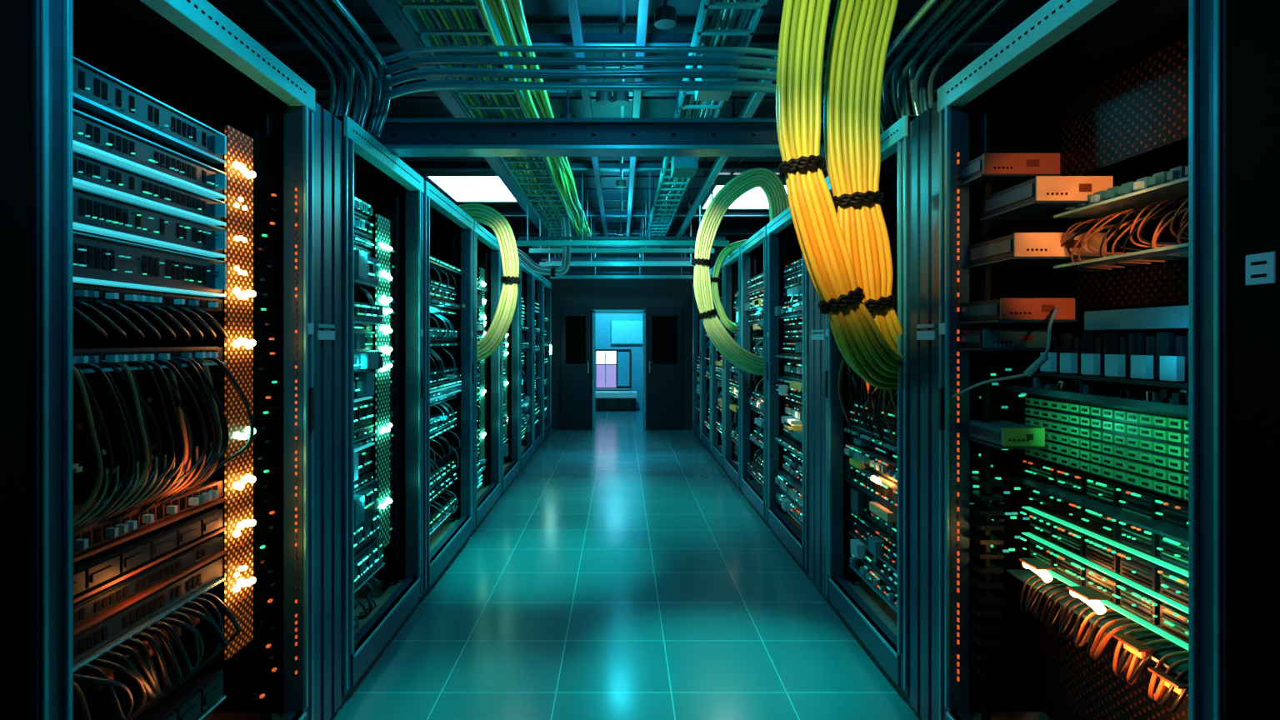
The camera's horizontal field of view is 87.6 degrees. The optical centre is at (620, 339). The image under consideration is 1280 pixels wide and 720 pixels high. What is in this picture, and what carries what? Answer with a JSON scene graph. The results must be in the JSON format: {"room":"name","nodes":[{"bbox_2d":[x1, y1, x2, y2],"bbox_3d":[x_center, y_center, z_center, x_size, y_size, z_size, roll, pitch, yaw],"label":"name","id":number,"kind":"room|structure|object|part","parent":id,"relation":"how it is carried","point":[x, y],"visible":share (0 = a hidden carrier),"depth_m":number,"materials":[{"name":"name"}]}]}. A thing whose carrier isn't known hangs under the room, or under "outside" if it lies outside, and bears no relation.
{"room":"server room","nodes":[
{"label":"server room","id":0,"kind":"room"},
{"bbox_2d":[560,65,574,118],"bbox_3d":[-0.350,-1.620,4.400,0.097,0.400,0.100,0,0,0],"label":"pendant light","id":1,"kind":"object","parent":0,"point":[567,115],"depth_m":4.39,"materials":[{"name":"metal"}]},
{"bbox_2d":[595,52,612,105],"bbox_3d":[-0.100,-1.620,4.000,0.097,0.400,0.100,0,0,0],"label":"pendant light","id":2,"kind":"object","parent":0,"point":[603,97],"depth_m":3.97,"materials":[{"name":"metal"}]},
{"bbox_2d":[595,313,642,409],"bbox_3d":[0.000,-0.160,14.550,5.200,3.320,0.100,0,0,0],"label":"wall","id":3,"kind":"structure","parent":0,"point":[602,320],"depth_m":14.50,"materials":[{"name":"blue paint"}]},
{"bbox_2d":[595,349,630,389],"bbox_3d":[-0.170,0.640,14.450,0.780,0.880,0.100,0,0,0],"label":"window","id":4,"kind":"structure","parent":3,"relation":"in","point":[612,366],"depth_m":14.42,"materials":[{"name":"glass"}]},
{"bbox_2d":[610,320,642,344],"bbox_3d":[0.150,-0.170,14.470,0.740,0.540,0.060,0,0,0],"label":"board","id":5,"kind":"object","parent":3,"relation":"attached to","point":[622,332],"visible":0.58,"depth_m":14.44,"materials":[{"name":"metal"}]},
{"bbox_2d":[615,156,625,188],"bbox_3d":[0.000,-1.620,6.200,0.097,0.400,0.100,0,0,0],"label":"pendant light","id":6,"kind":"object","parent":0,"point":[620,183],"depth_m":6.18,"materials":[{"name":"metal"}]},
{"bbox_2d":[617,216,624,234],"bbox_3d":[0.000,-1.620,9.000,0.097,0.400,0.100,0,0,0],"label":"pendant light","id":7,"kind":"object","parent":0,"point":[620,232],"depth_m":8.97,"materials":[{"name":"teal metal"}]},
{"bbox_2d":[612,52,629,105],"bbox_3d":[0.000,-1.620,4.000,0.097,0.400,0.100,0,0,0],"label":"pendant light","id":8,"kind":"object","parent":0,"point":[620,97],"depth_m":3.97,"materials":[{"name":"metal"}]},
{"bbox_2d":[493,235,753,429],"bbox_3d":[0.000,-0.160,11.260,5.200,3.320,0.120,0,0,0],"label":"wall partition","id":9,"kind":"structure","parent":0,"point":[594,293],"depth_m":11.20,"materials":[{"name":"paint"}]},
{"bbox_2d":[560,306,590,429],"bbox_3d":[-0.750,0.470,11.110,0.500,2.040,0.080,0,0,0],"label":"door","id":10,"kind":"structure","parent":9,"relation":"in","point":[575,321],"depth_m":11.11,"materials":[{"name":"paint"}]},
{"bbox_2d":[592,309,645,429],"bbox_3d":[-0.030,0.495,11.260,0.900,2.010,0.200,0,0,0],"label":"door frame","id":11,"kind":"structure","parent":9,"relation":"attached to","point":[594,311],"depth_m":11.16,"materials":[{"name":"metal"}]},
{"bbox_2d":[647,306,681,429],"bbox_3d":[0.730,0.470,11.110,0.580,2.040,0.080,0,0,0],"label":"door","id":12,"kind":"structure","parent":9,"relation":"in","point":[664,323],"depth_m":11.11,"materials":[{"name":"paint"}]},
{"bbox_2d":[330,409,921,719],"bbox_3d":[0.000,1.550,6.700,5.400,0.100,15.800,0,0,0],"label":"floor","id":13,"kind":"structure","parent":0,"point":[622,573],"depth_m":3.65,"materials":[{"name":"tile"}]},
{"bbox_2d":[32,0,341,719],"bbox_3d":[-1.569,0.295,1.989,0.942,2.410,1.418,0,0,0],"label":"rack","id":14,"kind":"object","parent":13,"relation":"on","point":[187,181],"visible":1,"depth_m":1.90,"materials":[{"name":"black metal"}]},
{"bbox_3d":[-1.569,0.305,2.560,0.902,2.390,0.276,0,0,0],"label":"filler panel","id":15,"kind":"part","parent":14,"relation":"part of","materials":[{"name":"paint"}]},
{"bbox_2d":[334,115,424,708],"bbox_3d":[-1.569,0.295,3.225,0.942,2.410,1.050,0,0,0],"label":"rack","id":16,"kind":"object","parent":13,"relation":"on","point":[382,374],"visible":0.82,"depth_m":3.33,"materials":[{"name":"black metal"}]},
{"bbox_2d":[261,0,391,137],"bbox_3d":[-1.193,-1.129,1.794,0.353,0.405,2.588,0,0,0],"label":"conduit","id":17,"kind":"object","parent":16,"relation":"on","point":[346,82],"visible":0.95,"depth_m":2.89,"materials":[{"name":"metal"}]},
{"bbox_2d":[382,45,826,102],"bbox_3d":[0.049,-1.148,2.909,2.163,0.213,0.207,0,0,-4],"label":"conduit","id":18,"kind":"object","parent":17,"relation":"attached to","point":[452,59],"visible":0.71,"depth_m":2.83,"materials":[{"name":"metal"}]},
{"bbox_2d":[418,180,474,602],"bbox_3d":[-1.569,0.295,4.410,0.942,2.410,1.220,0,0,0],"label":"rack","id":19,"kind":"object","parent":13,"relation":"on","point":[447,230],"visible":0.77,"depth_m":4.69,"materials":[{"name":"black metal"}]},
{"bbox_2d":[469,220,501,536],"bbox_3d":[-1.569,0.295,5.620,0.942,2.410,1.100,0,0,0],"label":"rack","id":20,"kind":"object","parent":13,"relation":"on","point":[487,256],"visible":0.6,"depth_m":6.01,"materials":[{"name":"black metal"}]},
{"bbox_2d":[456,203,520,362],"bbox_3d":[-1.100,-0.440,5.365,0.610,1.272,0.276,0,0,0],"label":"cable bundle","id":21,"kind":"object","parent":20,"relation":"attached to","point":[497,332],"visible":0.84,"depth_m":5.26,"materials":[{"name":"plastic"}]},
{"bbox_2d":[497,256,519,500],"bbox_3d":[-1.569,0.295,6.770,0.942,2.410,1.100,0,0,0],"label":"rack","id":22,"kind":"object","parent":13,"relation":"on","point":[510,357],"visible":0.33,"depth_m":7.25,"materials":[{"name":"black metal"}]},
{"bbox_2d":[516,257,534,475],"bbox_3d":[-1.569,0.295,7.920,0.942,2.410,1.100,0,0,0],"label":"rack","id":23,"kind":"object","parent":13,"relation":"on","point":[526,287],"visible":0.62,"depth_m":8.38,"materials":[{"name":"black metal"}]},
{"bbox_2d":[530,271,544,457],"bbox_3d":[-1.569,0.295,9.045,0.942,2.410,1.050,0,0,0],"label":"rack","id":24,"kind":"object","parent":13,"relation":"on","point":[538,352],"visible":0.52,"depth_m":9.50,"materials":[{"name":"black metal"}]},
{"bbox_2d":[541,276,551,443],"bbox_3d":[-1.569,0.295,10.145,0.942,2.410,1.050,0,0,0],"label":"rack","id":25,"kind":"object","parent":13,"relation":"on","point":[547,284],"visible":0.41,"depth_m":10.60,"materials":[{"name":"black metal"}]},
{"bbox_2d":[548,342,551,356],"bbox_3d":[-1.103,0.150,10.360,0.035,0.220,0.180,0,0,0],"label":"indicator light","id":26,"kind":"object","parent":25,"relation":"attached to","point":[549,343],"visible":1,"depth_m":10.29,"materials":[{"name":"white plastic"}]},
{"bbox_2d":[595,390,636,411],"bbox_3d":[-0.190,1.300,14.190,1.060,0.400,0.380,0,0,0],"label":"base cabinet","id":27,"kind":"object","parent":13,"relation":"on","point":[606,401],"visible":0.73,"depth_m":14.00,"materials":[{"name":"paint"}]},
{"bbox_2d":[692,283,702,443],"bbox_3d":[1.609,0.295,10.160,0.942,2.410,1.020,0,0,0],"label":"rack","id":28,"kind":"object","parent":13,"relation":"on","point":[696,322],"visible":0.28,"depth_m":10.60,"materials":[{"name":"black metal"}]},
{"bbox_2d":[700,269,713,456],"bbox_3d":[1.609,0.295,9.075,0.942,2.410,1.050,0,0,0],"label":"rack","id":29,"kind":"object","parent":13,"relation":"on","point":[706,343],"visible":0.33,"depth_m":9.53,"materials":[{"name":"black metal"}]},
{"bbox_2d":[710,264,726,473],"bbox_3d":[1.609,0.295,8.000,0.942,2.410,1.000,0,0,0],"label":"rack","id":30,"kind":"object","parent":13,"relation":"on","point":[717,358],"visible":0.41,"depth_m":8.33,"materials":[{"name":"black metal"}]},
{"bbox_2d":[723,245,744,494],"bbox_3d":[1.609,0.295,6.950,0.942,2.410,1.000,0,0,0],"label":"rack","id":31,"kind":"object","parent":13,"relation":"on","point":[732,264],"visible":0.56,"depth_m":7.29,"materials":[{"name":"black metal"}]},
{"bbox_2d":[710,240,746,333],"bbox_3d":[1.181,-0.548,7.009,0.506,0.998,0.210,0,0,-12],"label":"cable bundle","id":32,"kind":"object","parent":31,"relation":"attached to","point":[715,280],"visible":0.69,"depth_m":6.94,"materials":[{"name":"green plastic"}]},
{"bbox_2d":[740,225,770,528],"bbox_3d":[1.609,0.295,5.850,0.942,2.410,1.100,0,0,0],"label":"rack","id":33,"kind":"object","parent":13,"relation":"on","point":[754,250],"visible":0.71,"depth_m":6.05,"materials":[{"name":"black metal"}]},
{"bbox_2d":[691,167,789,375],"bbox_3d":[1.017,-0.565,5.660,0.838,1.747,0.259,0,0,0],"label":"cable bundle","id":34,"kind":"object","parent":33,"relation":"attached to","point":[775,192],"visible":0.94,"depth_m":5.57,"materials":[{"name":"green plastic"}]},
{"bbox_2d":[765,207,810,579],"bbox_3d":[1.609,0.295,4.700,0.942,2.410,1.100,0,0,0],"label":"rack","id":35,"kind":"object","parent":13,"relation":"on","point":[787,365],"visible":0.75,"depth_m":4.93,"materials":[{"name":"black metal"}]},
{"bbox_2d":[808,115,917,708],"bbox_3d":[1.609,0.295,3.424,0.942,2.410,1.448,0,0,0],"label":"rack","id":36,"kind":"object","parent":13,"relation":"on","point":[859,431],"visible":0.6,"depth_m":3.35,"materials":[{"name":"black metal"}]},
{"bbox_2d":[377,118,824,156],"bbox_3d":[0.010,-0.986,3.250,2.360,0.148,0.140,0,0,0],"label":"overhead beam","id":37,"kind":"structure","parent":36,"relation":"on","point":[402,137],"depth_m":3.20,"materials":[{"name":"metal"}]},
{"bbox_3d":[1.609,0.305,3.950,0.902,2.390,0.396,0,0,0],"label":"filler panel","id":38,"kind":"part","parent":36,"relation":"part of","materials":[{"name":"paint"}]},
{"bbox_2d":[775,0,903,389],"bbox_3d":[0.962,-0.715,2.704,0.756,1.859,0.235,0,0,-30],"label":"cable bundle","id":39,"kind":"object","parent":36,"relation":"attached to","point":[857,335],"visible":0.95,"depth_m":2.56,"materials":[{"name":"yellow plastic"}]},
{"bbox_2d":[823,0,901,361],"bbox_3d":[1.080,-0.722,2.801,0.518,1.873,0.226,0,0,-34],"label":"cable bundle","id":40,"kind":"object","parent":36,"relation":"attached to","point":[862,29],"visible":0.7,"depth_m":2.70,"materials":[{"name":"plastic"}]},
{"bbox_2d":[880,0,1008,133],"bbox_3d":[1.292,-1.129,1.794,0.353,0.405,2.588,0,0,0],"label":"conduit","id":41,"kind":"object","parent":36,"relation":"on","point":[917,82],"visible":0.79,"depth_m":2.81,"materials":[{"name":"metal"}]},
{"bbox_2d":[910,0,1229,719],"bbox_3d":[1.609,0.295,1.989,0.942,2.410,1.418,0,0,0],"label":"rack","id":42,"kind":"object","parent":13,"relation":"on","point":[1069,184],"visible":0.92,"depth_m":2.05,"materials":[{"name":"black metal"}]},
{"bbox_3d":[1.609,0.305,2.560,0.902,2.390,0.276,0,0,0],"label":"filler panel","id":43,"kind":"part","parent":42,"relation":"part of","materials":[{"name":"paint"}]},
{"bbox_2d":[1229,0,1279,719],"bbox_3d":[1.603,0.295,0.736,0.955,2.410,1.072,0,0,0],"label":"tall cabinet","id":44,"kind":"object","parent":13,"relation":"on","point":[1254,25],"visible":1,"depth_m":1.20,"materials":[{"name":"metal"}]},
{"bbox_2d":[206,0,1049,229],"bbox_3d":[0.000,-1.863,6.713,5.400,0.115,15.825,0,0,0],"label":"ceiling","id":45,"kind":"structure","parent":0,"point":[542,17],"depth_m":4.39,"materials":[{"name":"blue metal"}]},
{"bbox_2d":[365,0,559,248],"bbox_3d":[-1.060,-1.652,5.800,0.120,0.336,10.400,0,0,0],"label":"duct","id":46,"kind":"object","parent":45,"relation":"attached to","point":[390,13],"visible":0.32,"depth_m":3.84,"materials":[{"name":"metal"}]},
{"bbox_2d":[429,176,515,200],"bbox_3d":[-1.550,-1.710,7.525,0.900,0.020,1.250,0,0,0],"label":"ceiling light","id":47,"kind":"object","parent":45,"relation":"in","point":[461,188],"visible":0.64,"depth_m":7.45,"materials":[{"name":"white plastic"}]},
{"bbox_2d":[424,171,529,202],"bbox_3d":[-1.550,-1.748,7.525,0.960,0.115,1.310,0,0,0],"label":"housing","id":48,"kind":"object","parent":45,"relation":"attached to","point":[427,174],"visible":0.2,"depth_m":6.87,"materials":[{"name":"grey metal"}]},
{"bbox_2d":[395,0,590,254],"bbox_3d":[-0.674,-1.555,5.850,0.571,0.530,10.500,0,0,0],"label":"cable tray","id":49,"kind":"object","parent":45,"relation":"hanging from","point":[493,17],"visible":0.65,"depth_m":3.70,"materials":[{"name":"blue metal"}]},
{"bbox_2d":[517,215,570,276],"bbox_3d":[-0.967,-1.040,7.400,0.828,0.687,0.096,0,0,0],"label":"bundle","id":50,"kind":"object","parent":49,"relation":"hanging from","point":[526,260],"visible":0.82,"depth_m":7.38,"materials":[{"name":"teal plastic"}]},
{"bbox_2d":[565,0,608,240],"bbox_3d":[-0.225,-1.685,5.800,0.050,0.270,10.400,0,0,0],"label":"duct","id":51,"kind":"object","parent":45,"relation":"attached to","point":[573,11],"visible":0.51,"depth_m":4.15,"materials":[{"name":"blue metal"}]},
{"bbox_2d":[397,156,827,171],"bbox_3d":[0.000,-1.728,6.443,4.400,0.185,0.094,0,0,0],"label":"joist","id":52,"kind":"object","parent":45,"relation":"attached to","point":[416,167],"depth_m":6.40,"materials":[{"name":"metal"}]},
{"bbox_2d":[457,202,769,216],"bbox_3d":[0.000,-1.728,8.843,4.400,0.185,0.094,0,0,0],"label":"joist","id":53,"kind":"object","parent":45,"relation":"attached to","point":[505,213],"depth_m":8.80,"materials":[{"name":"teal metal"}]},
{"bbox_2d":[539,205,694,266],"bbox_3d":[0.010,-1.410,9.140,2.220,0.820,0.280,0,0,0],"label":"strut","id":54,"kind":"object","parent":45,"relation":"hanging from","point":[544,264],"visible":0.82,"depth_m":9.02,"materials":[{"name":"blue metal"}]},
{"bbox_2d":[545,217,694,262],"bbox_3d":[0.010,-1.470,9.940,2.220,0.700,0.280,0,0,0],"label":"strut","id":55,"kind":"object","parent":45,"relation":"attached to","point":[554,257],"visible":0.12,"depth_m":9.82,"materials":[{"name":"blue metal"}]},
{"bbox_2d":[235,15,1006,51],"bbox_3d":[0.000,-1.728,3.743,4.400,0.185,0.094,0,0,0],"label":"joist","id":56,"kind":"object","parent":45,"relation":"attached to","point":[272,42],"depth_m":3.70,"materials":[{"name":"metal"}]},
{"bbox_2d":[295,68,945,96],"bbox_3d":[0.000,-1.728,4.443,4.400,0.185,0.094,0,0,0],"label":"joist","id":57,"kind":"object","parent":45,"relation":"attached to","point":[322,89],"depth_m":4.42,"materials":[{"name":"metal"}]},
{"bbox_2d":[481,222,759,234],"bbox_3d":[0.000,-1.728,10.343,4.400,0.185,0.094,0,0,0],"label":"joist","id":58,"kind":"object","parent":45,"relation":"attached to","point":[515,232],"depth_m":10.30,"materials":[{"name":"teal metal"}]},
{"bbox_2d":[550,224,692,279],"bbox_3d":[0.010,-1.390,10.540,2.220,0.860,0.280,0,0,0],"label":"strut","id":59,"kind":"object","parent":45,"relation":"hanging from","point":[562,277],"visible":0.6,"depth_m":10.42,"materials":[{"name":"blue metal"}]},
{"bbox_2d":[529,190,714,253],"bbox_3d":[0.010,-1.435,8.140,2.220,0.770,0.280,0,0,0],"label":"strut","id":60,"kind":"object","parent":45,"relation":"hanging from","point":[540,250],"visible":0.76,"depth_m":8.00,"materials":[{"name":"blue metal"}]},
{"bbox_2d":[515,171,729,245],"bbox_3d":[0.010,-1.400,7.040,2.220,0.840,0.280,0,0,0],"label":"strut","id":61,"kind":"object","parent":45,"relation":"hanging from","point":[527,242],"visible":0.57,"depth_m":6.91,"materials":[{"name":"blue metal"}]},
{"bbox_2d":[625,0,649,240],"bbox_3d":[0.105,-1.685,5.800,0.050,0.270,10.400,0,0,0],"label":"duct","id":62,"kind":"object","parent":45,"relation":"attached to","point":[642,5],"visible":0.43,"depth_m":4.15,"materials":[{"name":"blue metal"}]},
{"bbox_2d":[654,0,676,29],"bbox_3d":[0.200,-1.620,3.000,0.097,0.400,0.100,0,0,0],"label":"pendant light","id":63,"kind":"object","parent":45,"relation":"hanging from","point":[665,16],"depth_m":2.97,"materials":[{"name":"metal"}]},
{"bbox_2d":[643,0,768,254],"bbox_3d":[0.490,-1.555,5.850,0.280,0.530,10.500,0,0,0],"label":"cable tray","id":64,"kind":"object","parent":45,"relation":"hanging from","point":[725,12],"visible":0.7,"depth_m":3.56,"materials":[{"name":"blue metal"}]},
{"bbox_2d":[702,185,723,208],"bbox_3d":[1.093,-1.710,7.976,0.072,0.020,1.209,0,0,0],"label":"ceiling light","id":65,"kind":"object","parent":45,"relation":"in","point":[717,187],"depth_m":7.84,"materials":[{"name":"white plastic"}]},
{"bbox_2d":[669,40,779,248],"bbox_3d":[0.830,-1.640,7.050,0.060,0.360,7.900,0,0,0],"label":"duct","id":66,"kind":"object","parent":45,"relation":"attached to","point":[755,98],"visible":0.4,"depth_m":5.64,"materials":[{"name":"blue metal"}]},
{"bbox_2d":[700,174,785,209],"bbox_3d":[1.500,-1.748,7.950,0.960,0.115,1.360,0,0,0],"label":"housing","id":67,"kind":"object","parent":45,"relation":"attached to","point":[722,179],"visible":0.25,"depth_m":7.27,"materials":[{"name":"grey metal"}]},
{"bbox_2d":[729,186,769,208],"bbox_3d":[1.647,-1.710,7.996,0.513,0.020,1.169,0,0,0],"label":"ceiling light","id":68,"kind":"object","parent":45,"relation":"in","point":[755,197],"depth_m":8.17,"materials":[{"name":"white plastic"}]}
]}

